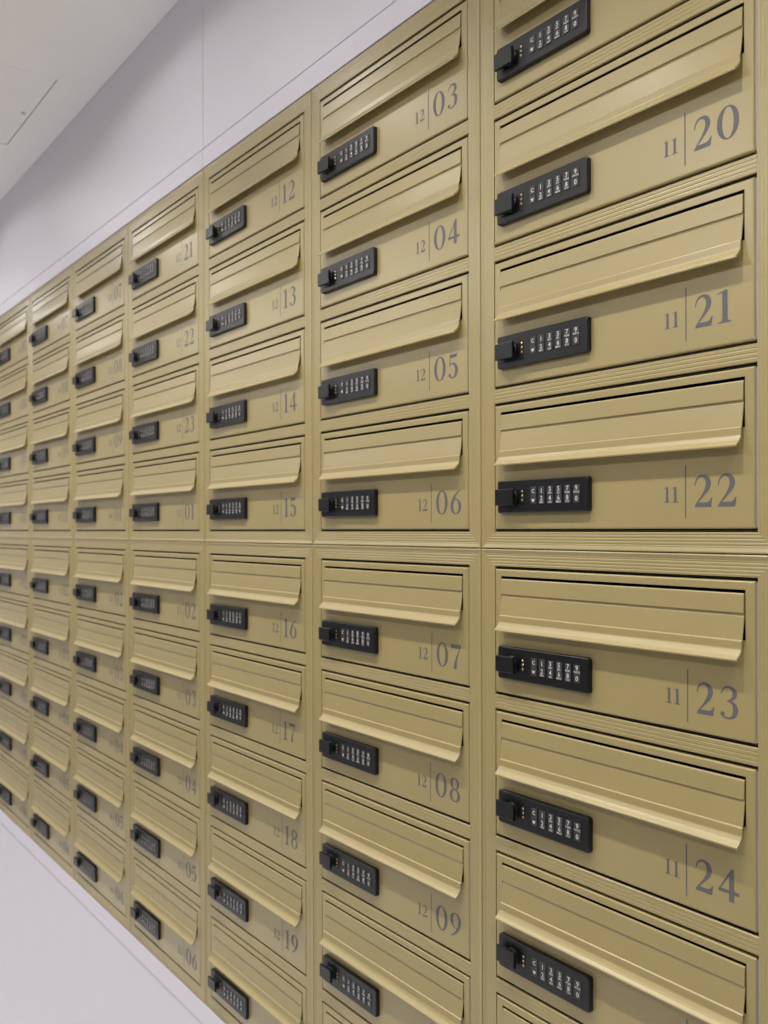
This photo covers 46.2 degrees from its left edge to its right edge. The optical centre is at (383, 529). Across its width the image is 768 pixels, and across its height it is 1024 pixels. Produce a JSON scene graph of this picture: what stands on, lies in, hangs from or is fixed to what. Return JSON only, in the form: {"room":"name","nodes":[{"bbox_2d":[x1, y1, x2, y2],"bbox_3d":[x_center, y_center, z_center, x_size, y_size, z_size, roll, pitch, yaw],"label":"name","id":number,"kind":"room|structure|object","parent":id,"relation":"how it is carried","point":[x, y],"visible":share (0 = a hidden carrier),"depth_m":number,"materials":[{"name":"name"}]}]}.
{"room":"apartment mail room","nodes":[
{"label":"apartment mail room","id":0,"kind":"room"},
{"bbox_2d":[0,0,178,200],"bbox_3d":[-1.658,-1.109,0.683,3.400,0.020,7.800,0,0,-37],"label":"ceiling","id":1,"kind":"structure","parent":0,"point":[79,44],"depth_m":2.06,"materials":[{"name":"white paint"}]},
{"bbox_2d":[0,63,55,143],"bbox_3d":[-1.124,-1.106,2.255,0.457,0.014,0.461,0,0,-37],"label":"access hatch","id":2,"kind":"object","parent":1,"relation":"attached to","point":[21,91],"visible":0.97,"depth_m":2.29,"materials":[{"name":"white paint"}]},
{"bbox_2d":[4,804,233,1015],"bbox_3d":[-0.272,1.334,1.722,0.010,0.782,7.800,0,0,-37],"label":"wall","id":3,"kind":"structure","parent":0,"point":[4,804],"depth_m":2.11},
{"bbox_2d":[0,809,12,833],"bbox_3d":[-1.670,0.968,3.552,0.021,0.042,1.598,0,0,-37],"label":"trim","id":4,"kind":"structure","parent":3,"relation":"attached to","point":[5,820],"depth_m":2.97,"materials":[{"name":"white paint"}]},
{"bbox_2d":[0,296,29,537],"bbox_3d":[-1.198,-0.343,2.905,0.005,0.739,0.399,0,0,-37],"label":"upper cabinet","id":5,"kind":"object","parent":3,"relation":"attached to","point":[22,305],"visible":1,"depth_m":2.83,"materials":[{"name":"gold metal"}]},
{"bbox_2d":[0,480,28,530],"bbox_3d":[-1.108,-0.075,2.972,0.255,0.158,0.354,0,0,-37],"label":"mailbox","id":6,"kind":"object","parent":5,"relation":"attached to","point":[14,496],"visible":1,"depth_m":2.88,"materials":[{"name":"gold metal"}]},
{"bbox_2d":[0,307,42,373],"bbox_3d":[-1.109,-0.608,2.972,0.255,0.158,0.354,0,0,-37],"label":"mailbox","id":7,"kind":"object","parent":5,"relation":"attached to","point":[14,332],"visible":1,"depth_m":2.88,"materials":[{"name":"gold metal"}]},
{"bbox_2d":[0,365,46,426],"bbox_3d":[-1.109,-0.430,2.972,0.255,0.158,0.354,0,0,-37],"label":"mailbox","id":8,"kind":"object","parent":5,"relation":"attached to","point":[14,386],"visible":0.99,"depth_m":2.89,"materials":[{"name":"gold metal"}]},
{"bbox_2d":[0,422,66,478],"bbox_3d":[-1.108,-0.253,2.972,0.255,0.158,0.354,0,0,-37],"label":"mailbox","id":9,"kind":"object","parent":5,"relation":"attached to","point":[14,440],"visible":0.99,"depth_m":2.89,"materials":[{"name":"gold metal"}]},
{"bbox_2d":[0,537,30,837],"bbox_3d":[-1.195,0.485,2.906,0.005,0.917,0.399,0,0,-37],"label":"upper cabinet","id":10,"kind":"object","parent":3,"relation":"attached to","point":[17,541],"visible":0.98,"depth_m":2.83,"materials":[{"name":"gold metal"}]},
{"bbox_2d":[0,544,37,596],"bbox_3d":[-1.107,0.128,2.972,0.255,0.158,0.354,0,0,-37],"label":"mailbox","id":11,"kind":"object","parent":10,"relation":"attached to","point":[14,559],"visible":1,"depth_m":2.89,"materials":[{"name":"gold metal"}]},
{"bbox_2d":[0,753,39,826],"bbox_3d":[-1.105,0.840,2.973,0.255,0.158,0.354,0,0,-37],"label":"mailbox","id":12,"kind":"object","parent":10,"relation":"attached to","point":[14,783],"visible":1,"depth_m":2.89,"materials":[{"name":"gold metal"}]},
{"bbox_2d":[0,701,42,768],"bbox_3d":[-1.106,0.662,2.973,0.255,0.158,0.354,0,0,-37],"label":"mailbox","id":13,"kind":"object","parent":10,"relation":"attached to","point":[14,726],"visible":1,"depth_m":2.89,"materials":[{"name":"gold metal"}]},
{"bbox_2d":[0,648,47,710],"bbox_3d":[-1.106,0.484,2.973,0.255,0.158,0.354,0,0,-37],"label":"mailbox","id":14,"kind":"object","parent":10,"relation":"attached to","point":[14,670],"visible":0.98,"depth_m":2.89,"materials":[{"name":"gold metal"}]},
{"bbox_2d":[0,596,57,653],"bbox_3d":[-1.107,0.306,2.972,0.255,0.158,0.354,0,0,-37],"label":"mailbox","id":15,"kind":"object","parent":10,"relation":"attached to","point":[14,614],"visible":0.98,"depth_m":2.89,"materials":[{"name":"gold metal"}]},
{"bbox_2d":[30,265,72,538],"bbox_3d":[-0.957,-0.344,2.586,0.005,0.739,0.399,0,0,-37],"label":"upper cabinet","id":16,"kind":"object","parent":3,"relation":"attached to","point":[67,273],"visible":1,"depth_m":2.56,"materials":[{"name":"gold metal"}]},
{"bbox_2d":[29,473,70,530],"bbox_3d":[-0.868,-0.075,2.652,0.255,0.158,0.354,0,0,-37],"label":"mailbox","id":17,"kind":"object","parent":16,"relation":"attached to","point":[51,500],"visible":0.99,"depth_m":2.57,"materials":[{"name":"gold metal"}]},
{"bbox_2d":[29,278,87,355],"bbox_3d":[-0.869,-0.609,2.652,0.255,0.158,0.354,0,0,-37],"label":"mailbox","id":18,"kind":"object","parent":16,"relation":"attached to","point":[51,312],"visible":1,"depth_m":2.57,"materials":[{"name":"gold metal"}]},
{"bbox_2d":[29,343,94,414],"bbox_3d":[-0.869,-0.431,2.652,0.255,0.158,0.354,0,0,-37],"label":"mailbox","id":19,"kind":"object","parent":16,"relation":"attached to","point":[51,372],"visible":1,"depth_m":2.58,"materials":[{"name":"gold metal"}]},
{"bbox_2d":[29,408,110,471],"bbox_3d":[-0.868,-0.253,2.652,0.255,0.158,0.354,0,0,-37],"label":"mailbox","id":20,"kind":"object","parent":16,"relation":"attached to","point":[51,433],"visible":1,"depth_m":2.58,"materials":[{"name":"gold metal"}]},
{"bbox_2d":[31,538,73,878],"bbox_3d":[-0.955,0.485,2.586,0.005,0.917,0.399,0,0,-37],"label":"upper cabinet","id":21,"kind":"object","parent":3,"relation":"attached to","point":[55,856],"visible":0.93,"depth_m":2.56,"materials":[{"name":"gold metal"}]},
{"bbox_2d":[30,546,81,604],"bbox_3d":[-0.867,0.128,2.652,0.255,0.158,0.354,0,0,-37],"label":"mailbox","id":22,"kind":"object","parent":21,"relation":"attached to","point":[51,569],"visible":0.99,"depth_m":2.57,"materials":[{"name":"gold metal"}]},
{"bbox_2d":[30,779,85,865],"bbox_3d":[-0.865,0.839,2.653,0.255,0.158,0.354,0,0,-37],"label":"mailbox","id":23,"kind":"object","parent":21,"relation":"attached to","point":[51,821],"visible":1,"depth_m":2.57,"materials":[{"name":"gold metal"}]},
{"bbox_2d":[30,720,86,799],"bbox_3d":[-0.866,0.661,2.653,0.255,0.158,0.354,0,0,-37],"label":"mailbox","id":24,"kind":"object","parent":21,"relation":"attached to","point":[51,761],"visible":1,"depth_m":2.58,"materials":[{"name":"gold metal"}]},
{"bbox_2d":[30,662,91,734],"bbox_3d":[-0.866,0.483,2.653,0.255,0.158,0.354,0,0,-37],"label":"mailbox","id":25,"kind":"object","parent":21,"relation":"attached to","point":[50,702],"visible":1,"depth_m":2.58,"materials":[{"name":"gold metal"}]},
{"bbox_2d":[30,603,105,669],"bbox_3d":[-0.867,0.306,2.653,0.255,0.158,0.354,0,0,-37],"label":"mailbox","id":26,"kind":"object","parent":21,"relation":"attached to","point":[51,641],"visible":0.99,"depth_m":2.57,"materials":[{"name":"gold metal"}]},
{"bbox_2d":[72,224,128,539],"bbox_3d":[-0.717,-0.344,2.266,0.005,0.739,0.399,0,0,-37],"label":"upper cabinet","id":27,"kind":"object","parent":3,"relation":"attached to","point":[122,234],"visible":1,"depth_m":2.23,"materials":[{"name":"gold metal"}]},
{"bbox_2d":[72,464,124,530],"bbox_3d":[-0.627,-0.076,2.333,0.255,0.158,0.354,0,0,-37],"label":"mailbox","id":28,"kind":"object","parent":27,"relation":"attached to","point":[100,492],"visible":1,"depth_m":2.25,"materials":[{"name":"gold metal"}]},
{"bbox_2d":[72,240,144,332],"bbox_3d":[-0.629,-0.609,2.332,0.255,0.158,0.354,0,0,-37],"label":"mailbox","id":29,"kind":"object","parent":27,"relation":"attached to","point":[100,285],"visible":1,"depth_m":2.25,"materials":[{"name":"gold metal"}]},
{"bbox_2d":[72,314,152,398],"bbox_3d":[-0.628,-0.431,2.333,0.255,0.158,0.354,0,0,-37],"label":"mailbox","id":30,"kind":"object","parent":27,"relation":"attached to","point":[100,353],"visible":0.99,"depth_m":2.25,"materials":[{"name":"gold metal"}]},
{"bbox_2d":[72,389,173,465],"bbox_3d":[-0.628,-0.254,2.333,0.255,0.158,0.354,0,0,-37],"label":"mailbox","id":31,"kind":"object","parent":27,"relation":"attached to","point":[100,422],"visible":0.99,"depth_m":2.25,"materials":[{"name":"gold metal"}]},
{"bbox_2d":[73,539,129,931],"bbox_3d":[-0.715,0.485,2.266,0.005,0.917,0.399,0,0,-37],"label":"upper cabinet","id":32,"kind":"object","parent":3,"relation":"attached to","point":[84,543],"visible":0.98,"depth_m":2.23,"materials":[{"name":"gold metal"}]},
{"bbox_2d":[73,548,125,615],"bbox_3d":[-0.626,0.127,2.333,0.255,0.158,0.354,0,0,-37],"label":"mailbox","id":33,"kind":"object","parent":32,"relation":"attached to","point":[100,572],"visible":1,"depth_m":2.25,"materials":[{"name":"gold metal"}]},
{"bbox_2d":[74,813,143,916],"bbox_3d":[-0.625,0.839,2.333,0.255,0.158,0.354,0,0,-37],"label":"mailbox","id":34,"kind":"object","parent":32,"relation":"attached to","point":[100,860],"visible":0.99,"depth_m":2.25,"materials":[{"name":"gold metal"}]},
{"bbox_2d":[73,745,145,840],"bbox_3d":[-0.625,0.661,2.333,0.255,0.158,0.354,0,0,-37],"label":"mailbox","id":35,"kind":"object","parent":32,"relation":"attached to","point":[100,791],"visible":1,"depth_m":2.25,"materials":[{"name":"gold metal"}]},
{"bbox_2d":[73,679,149,765],"bbox_3d":[-0.626,0.483,2.333,0.255,0.158,0.354,0,0,-37],"label":"mailbox","id":36,"kind":"object","parent":32,"relation":"attached to","point":[100,723],"visible":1,"depth_m":2.25,"materials":[{"name":"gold metal"}]},
{"bbox_2d":[73,612,164,690],"bbox_3d":[-0.626,0.305,2.333,0.255,0.158,0.354,0,0,-37],"label":"mailbox","id":37,"kind":"object","parent":32,"relation":"attached to","point":[100,656],"visible":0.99,"depth_m":2.25,"materials":[{"name":"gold metal"}]},
{"bbox_2d":[2,824,202,1023],"bbox_3d":[-0.796,1.358,2.394,0.019,0.736,1.598,0,0,-37],"label":"wall panel","id":38,"kind":"object","parent":3,"relation":"attached to","point":[61,964],"visible":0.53,"depth_m":2.53,"materials":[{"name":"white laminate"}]},
{"bbox_2d":[13,822,225,1023],"bbox_3d":[-0.708,0.966,2.274,0.021,0.042,1.598,0,0,-37],"label":"trim","id":39,"kind":"structure","parent":3,"relation":"attached to","point":[191,1001],"depth_m":2.12,"materials":[{"name":"white paint"}]},
{"bbox_2d":[128,170,203,541],"bbox_3d":[-0.476,-0.345,1.946,0.005,0.739,0.399,0,0,-37],"label":"upper cabinet","id":40,"kind":"object","parent":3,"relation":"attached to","point":[196,181],"visible":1,"depth_m":1.92,"materials":[{"name":"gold metal"}]},
{"bbox_2d":[129,453,211,530],"bbox_3d":[-0.387,-0.076,2.013,0.255,0.158,0.354,0,0,-37],"label":"mailbox","id":41,"kind":"object","parent":40,"relation":"attached to","point":[165,493],"visible":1,"depth_m":1.93,"materials":[{"name":"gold metal"}]},
{"bbox_2d":[128,188,223,302],"bbox_3d":[-0.388,-0.610,2.013,0.255,0.158,0.354,0,0,-37],"label":"mailbox","id":42,"kind":"object","parent":40,"relation":"attached to","point":[166,247],"visible":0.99,"depth_m":1.93,"materials":[{"name":"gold metal"}]},
{"bbox_2d":[129,276,231,379],"bbox_3d":[-0.388,-0.432,2.013,0.255,0.158,0.354,0,0,-37],"label":"mailbox","id":43,"kind":"object","parent":40,"relation":"attached to","point":[165,327],"visible":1,"depth_m":1.93,"materials":[{"name":"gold metal"}]},
{"bbox_2d":[129,364,255,455],"bbox_3d":[-0.387,-0.254,2.013,0.255,0.158,0.354,0,0,-37],"label":"mailbox","id":44,"kind":"object","parent":40,"relation":"attached to","point":[165,413],"visible":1,"depth_m":1.93,"materials":[{"name":"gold metal"}]},
{"bbox_2d":[129,540,205,1003],"bbox_3d":[-0.474,0.484,1.947,0.005,0.917,0.399,0,0,-37],"label":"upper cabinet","id":45,"kind":"object","parent":3,"relation":"attached to","point":[194,986],"visible":0.98,"depth_m":1.91,"materials":[{"name":"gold metal"}]},
{"bbox_2d":[129,550,215,631],"bbox_3d":[-0.386,0.127,2.013,0.255,0.158,0.354,0,0,-37],"label":"mailbox","id":46,"kind":"object","parent":45,"relation":"attached to","point":[166,584],"visible":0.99,"depth_m":1.93,"materials":[{"name":"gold metal"}]},
{"bbox_2d":[130,855,221,984],"bbox_3d":[-0.384,0.838,2.014,0.255,0.158,0.354,0,0,-37],"label":"mailbox","id":47,"kind":"object","parent":45,"relation":"attached to","point":[168,917],"visible":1,"depth_m":1.93,"materials":[{"name":"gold metal"}]},
{"bbox_2d":[130,778,223,895],"bbox_3d":[-0.385,0.660,2.014,0.255,0.158,0.354,0,0,-37],"label":"mailbox","id":48,"kind":"object","parent":45,"relation":"attached to","point":[163,831],"visible":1,"depth_m":1.93,"materials":[{"name":"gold metal"}]},
{"bbox_2d":[130,701,229,807],"bbox_3d":[-0.385,0.483,2.013,0.255,0.158,0.354,0,0,-37],"label":"mailbox","id":49,"kind":"object","parent":45,"relation":"attached to","point":[166,750],"visible":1,"depth_m":1.93,"materials":[{"name":"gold metal"}]},
{"bbox_2d":[130,625,242,719],"bbox_3d":[-0.386,0.305,2.013,0.255,0.158,0.354,0,0,-37],"label":"mailbox","id":50,"kind":"object","parent":45,"relation":"attached to","point":[166,672],"visible":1,"depth_m":1.93,"materials":[{"name":"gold metal"}]},
{"bbox_2d":[203,91,312,543],"bbox_3d":[-0.236,-0.345,1.627,0.005,0.739,0.399,0,0,-37],"label":"upper cabinet","id":51,"kind":"object","parent":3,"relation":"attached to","point":[304,104],"visible":1,"depth_m":1.57,"materials":[{"name":"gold metal"}]},
{"bbox_2d":[206,436,304,530],"bbox_3d":[-0.146,-0.077,1.693,0.255,0.158,0.354,0,0,-37],"label":"mailbox","id":52,"kind":"object","parent":51,"relation":"attached to","point":[258,486],"visible":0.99,"depth_m":1.61,"materials":[{"name":"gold metal"}]},
{"bbox_2d":[205,114,336,261],"bbox_3d":[-0.148,-0.610,1.693,0.255,0.158,0.354,0,0,-37],"label":"mailbox","id":53,"kind":"object","parent":51,"relation":"attached to","point":[264,187],"visible":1,"depth_m":1.61,"materials":[{"name":"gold metal"}]},
{"bbox_2d":[206,221,345,352],"bbox_3d":[-0.147,-0.432,1.693,0.255,0.158,0.354,0,0,-37],"label":"mailbox","id":54,"kind":"object","parent":51,"relation":"attached to","point":[261,288],"visible":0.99,"depth_m":1.60,"materials":[{"name":"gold metal"}]},
{"bbox_2d":[206,328,371,442],"bbox_3d":[-0.147,-0.254,1.693,0.255,0.158,0.354,0,0,-37],"label":"mailbox","id":55,"kind":"object","parent":51,"relation":"attached to","point":[260,387],"visible":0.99,"depth_m":1.61,"materials":[{"name":"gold metal"}]},
{"bbox_2d":[204,542,313,1023],"bbox_3d":[-0.234,0.484,1.627,0.005,0.917,0.399,0,0,-37],"label":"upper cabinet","id":56,"kind":"object","parent":3,"relation":"attached to","point":[285,550],"visible":0.96,"depth_m":1.58,"materials":[{"name":"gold metal"}]},
{"bbox_2d":[207,554,326,652],"bbox_3d":[-0.146,0.127,1.694,0.255,0.158,0.354,0,0,-37],"label":"mailbox","id":57,"kind":"object","parent":56,"relation":"attached to","point":[258,599],"visible":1,"depth_m":1.61,"materials":[{"name":"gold metal"}]},
{"bbox_2d":[208,914,333,1023],"bbox_3d":[-0.144,0.838,1.694,0.255,0.158,0.354,0,0,-37],"label":"mailbox","id":58,"kind":"object","parent":56,"relation":"attached to","point":[249,985],"visible":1,"depth_m":1.64,"materials":[{"name":"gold metal"}]},
{"bbox_2d":[207,822,337,974],"bbox_3d":[-0.144,0.660,1.694,0.255,0.158,0.354,0,0,-37],"label":"mailbox","id":59,"kind":"object","parent":56,"relation":"attached to","point":[262,896],"visible":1,"depth_m":1.61,"materials":[{"name":"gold metal"}]},
{"bbox_2d":[207,732,343,866],"bbox_3d":[-0.145,0.482,1.694,0.255,0.158,0.354,0,0,-37],"label":"mailbox","id":60,"kind":"object","parent":56,"relation":"attached to","point":[260,796],"visible":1,"depth_m":1.61,"materials":[{"name":"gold metal"}]},
{"bbox_2d":[207,641,359,759],"bbox_3d":[-0.145,0.304,1.694,0.255,0.158,0.354,0,0,-37],"label":"mailbox","id":61,"kind":"object","parent":56,"relation":"attached to","point":[258,698],"visible":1,"depth_m":1.61,"materials":[{"name":"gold metal"}]},
{"bbox_2d":[312,0,481,547],"bbox_3d":[0.004,-0.346,1.307,0.005,0.739,0.399,0,0,-37],"label":"mailbox frame","id":62,"kind":"structure","parent":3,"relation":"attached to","point":[436,9],"depth_m":1.25,"materials":[{"name":"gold metal"}]},
{"bbox_2d":[318,410,469,530],"bbox_3d":[0.094,-0.077,1.374,0.255,0.158,0.354,0,0,-37],"label":"mailbox","id":63,"kind":"object","parent":62,"relation":"attached to","point":[408,474],"visible":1,"depth_m":1.28,"materials":[{"name":"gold metal"}]},
{"bbox_2d":[317,0,512,203],"bbox_3d":[0.093,-0.611,1.373,0.255,0.158,0.354,0,0,-37],"label":"mailbox","id":64,"kind":"object","parent":62,"relation":"attached to","point":[417,93],"visible":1,"depth_m":1.28,"materials":[{"name":"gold metal"}]},
{"bbox_2d":[317,136,522,313],"bbox_3d":[0.093,-0.433,1.373,0.255,0.158,0.354,0,0,-37],"label":"mailbox","id":65,"kind":"object","parent":62,"relation":"attached to","point":[413,222],"visible":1,"depth_m":1.28,"materials":[{"name":"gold metal"}]},
{"bbox_2d":[318,273,550,424],"bbox_3d":[0.094,-0.255,1.373,0.255,0.158,0.354,0,0,-37],"label":"mailbox","id":66,"kind":"object","parent":62,"relation":"attached to","point":[411,348],"visible":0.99,"depth_m":1.28,"materials":[{"name":"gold metal"}]},
{"bbox_2d":[313,545,482,1023],"bbox_3d":[0.007,0.483,1.307,0.005,0.917,0.399,0,0,-37],"label":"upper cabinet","id":67,"kind":"object","parent":3,"relation":"attached to","point":[473,831],"visible":1,"depth_m":1.26,"materials":[{"name":"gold metal"}]},
{"bbox_2d":[323,996,371,1023],"bbox_3d":[0.097,0.837,1.374,0.255,0.158,0.354,0,0,-37],"label":"mailbox","id":68,"kind":"object","parent":67,"relation":"attached to","point":[330,1015],"visible":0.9,"depth_m":1.43,"materials":[{"name":"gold metal"}]},
{"bbox_2d":[318,559,504,686],"bbox_3d":[0.095,0.126,1.374,0.255,0.158,0.354,0,0,-37],"label":"mailbox","id":69,"kind":"object","parent":67,"relation":"attached to","point":[411,618],"visible":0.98,"depth_m":1.28,"materials":[{"name":"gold metal"}]},
{"bbox_2d":[319,886,513,1023],"bbox_3d":[0.096,0.659,1.374,0.255,0.158,0.354,0,0,-37],"label":"mailbox","id":70,"kind":"object","parent":67,"relation":"attached to","point":[380,974],"visible":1,"depth_m":1.31,"materials":[{"name":"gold metal"}]},
{"bbox_2d":[319,775,519,959],"bbox_3d":[0.096,0.482,1.374,0.255,0.158,0.354,0,0,-37],"label":"mailbox","id":71,"kind":"object","parent":67,"relation":"attached to","point":[416,871],"visible":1,"depth_m":1.28,"materials":[{"name":"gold metal"}]},
{"bbox_2d":[318,665,538,822],"bbox_3d":[0.095,0.304,1.374,0.255,0.158,0.354,0,0,-37],"label":"mailbox","id":72,"kind":"object","parent":67,"relation":"attached to","point":[413,745],"visible":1,"depth_m":1.28,"materials":[{"name":"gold metal"}]},
{"bbox_2d":[480,0,767,554],"bbox_3d":[0.245,-0.346,0.987,0.005,0.739,0.399,0,0,-37],"label":"mailbox frame","id":73,"kind":"structure","parent":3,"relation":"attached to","point":[678,542],"depth_m":0.98,"materials":[{"name":"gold metal"}]},
{"bbox_2d":[493,0,729,112],"bbox_3d":[0.333,-0.611,1.054,0.255,0.158,0.354,0,0,-37],"label":"mailbox","id":74,"kind":"object","parent":73,"relation":"attached to","point":[535,40],"visible":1,"depth_m":1.04,"materials":[{"name":"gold metal"}]},
{"bbox_2d":[493,175,756,395],"bbox_3d":[0.334,-0.255,1.054,0.255,0.158,0.354,0,0,-37],"label":"mailbox","id":75,"kind":"object","parent":73,"relation":"attached to","point":[678,279],"visible":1,"depth_m":0.96,"materials":[{"name":"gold metal"}]},
{"bbox_2d":[493,0,756,253],"bbox_3d":[0.334,-0.433,1.054,0.255,0.158,0.354,0,0,-37],"label":"mailbox","id":76,"kind":"object","parent":73,"relation":"attached to","point":[681,105],"visible":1,"depth_m":0.96,"materials":[{"name":"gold metal"}]},
{"bbox_2d":[494,364,757,530],"bbox_3d":[0.335,-0.077,1.054,0.255,0.158,0.354,0,0,-37],"label":"mailbox","id":77,"kind":"object","parent":73,"relation":"attached to","point":[679,453],"visible":1,"depth_m":0.96,"materials":[{"name":"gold metal"}]},
{"bbox_2d":[482,549,767,1023],"bbox_3d":[0.247,0.483,0.988,0.005,0.917,0.399,0,0,-37],"label":"mailbox frame","id":78,"kind":"structure","parent":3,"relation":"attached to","point":[730,565],"depth_m":0.98,"materials":[{"name":"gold metal"}]},
{"bbox_2d":[497,985,582,1023],"bbox_3d":[0.337,0.659,1.054,0.255,0.158,0.354,0,0,-37],"label":"mailbox","id":79,"kind":"object","parent":78,"relation":"attached to","point":[508,1011],"visible":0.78,"depth_m":1.11,"materials":[{"name":"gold metal"}]},
{"bbox_2d":[494,567,757,745],"bbox_3d":[0.335,0.126,1.054,0.255,0.158,0.354,0,0,-37],"label":"mailbox","id":80,"kind":"object","parent":78,"relation":"attached to","point":[675,651],"visible":1,"depth_m":0.96,"materials":[{"name":"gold metal"}]},
{"bbox_2d":[495,843,758,1023],"bbox_3d":[0.336,0.481,1.054,0.255,0.158,0.354,0,0,-37],"label":"mailbox","id":81,"kind":"object","parent":78,"relation":"attached to","point":[594,956],"visible":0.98,"depth_m":0.99,"materials":[{"name":"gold metal"}]},
{"bbox_2d":[495,701,758,933],"bbox_3d":[0.336,0.303,1.054,0.255,0.158,0.354,0,0,-37],"label":"mailbox","id":82,"kind":"object","parent":78,"relation":"attached to","point":[679,826],"visible":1,"depth_m":0.96,"materials":[{"name":"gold metal"}]},
{"bbox_2d":[3,0,764,751],"bbox_3d":[-0.016,0.310,1.916,0.100,2.828,7.800,0,0,-37],"label":"wall","id":83,"kind":"structure","parent":0,"point":[464,0],"depth_m":1.74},
{"bbox_3d":[-0.279,-0.924,1.720,0.010,0.417,7.800,0,0,-37],"label":"wall","id":84,"kind":"structure","parent":0,"visible":0},
{"bbox_2d":[0,0,203,304],"bbox_3d":[-0.833,-0.944,2.433,0.019,0.376,1.598,0,0,-37],"label":"wall panel","id":85,"kind":"object","parent":84,"relation":"attached to","point":[145,122],"visible":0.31,"depth_m":2.18,"materials":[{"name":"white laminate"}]},
{"bbox_2d":[0,150,203,316],"bbox_3d":[-0.833,-0.734,2.432,0.021,0.037,1.598,0,0,-37],"label":"trim","id":86,"kind":"structure","parent":84,"relation":"attached to","point":[194,165],"depth_m":2.17,"materials":[{"name":"white paint"}]},
{"bbox_2d":[203,0,396,147],"bbox_3d":[0.129,-0.946,1.154,0.019,0.376,1.598,0,0,-37],"label":"wall panel","id":87,"kind":"object","parent":84,"relation":"attached to","point":[252,49],"visible":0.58,"depth_m":1.60,"materials":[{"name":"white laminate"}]},
{"bbox_2d":[203,0,434,167],"bbox_3d":[0.129,-0.736,1.153,0.021,0.037,1.598,0,0,-37],"label":"trim","id":88,"kind":"structure","parent":84,"relation":"attached to","point":[399,12],"depth_m":1.44,"materials":[{"name":"white paint"}]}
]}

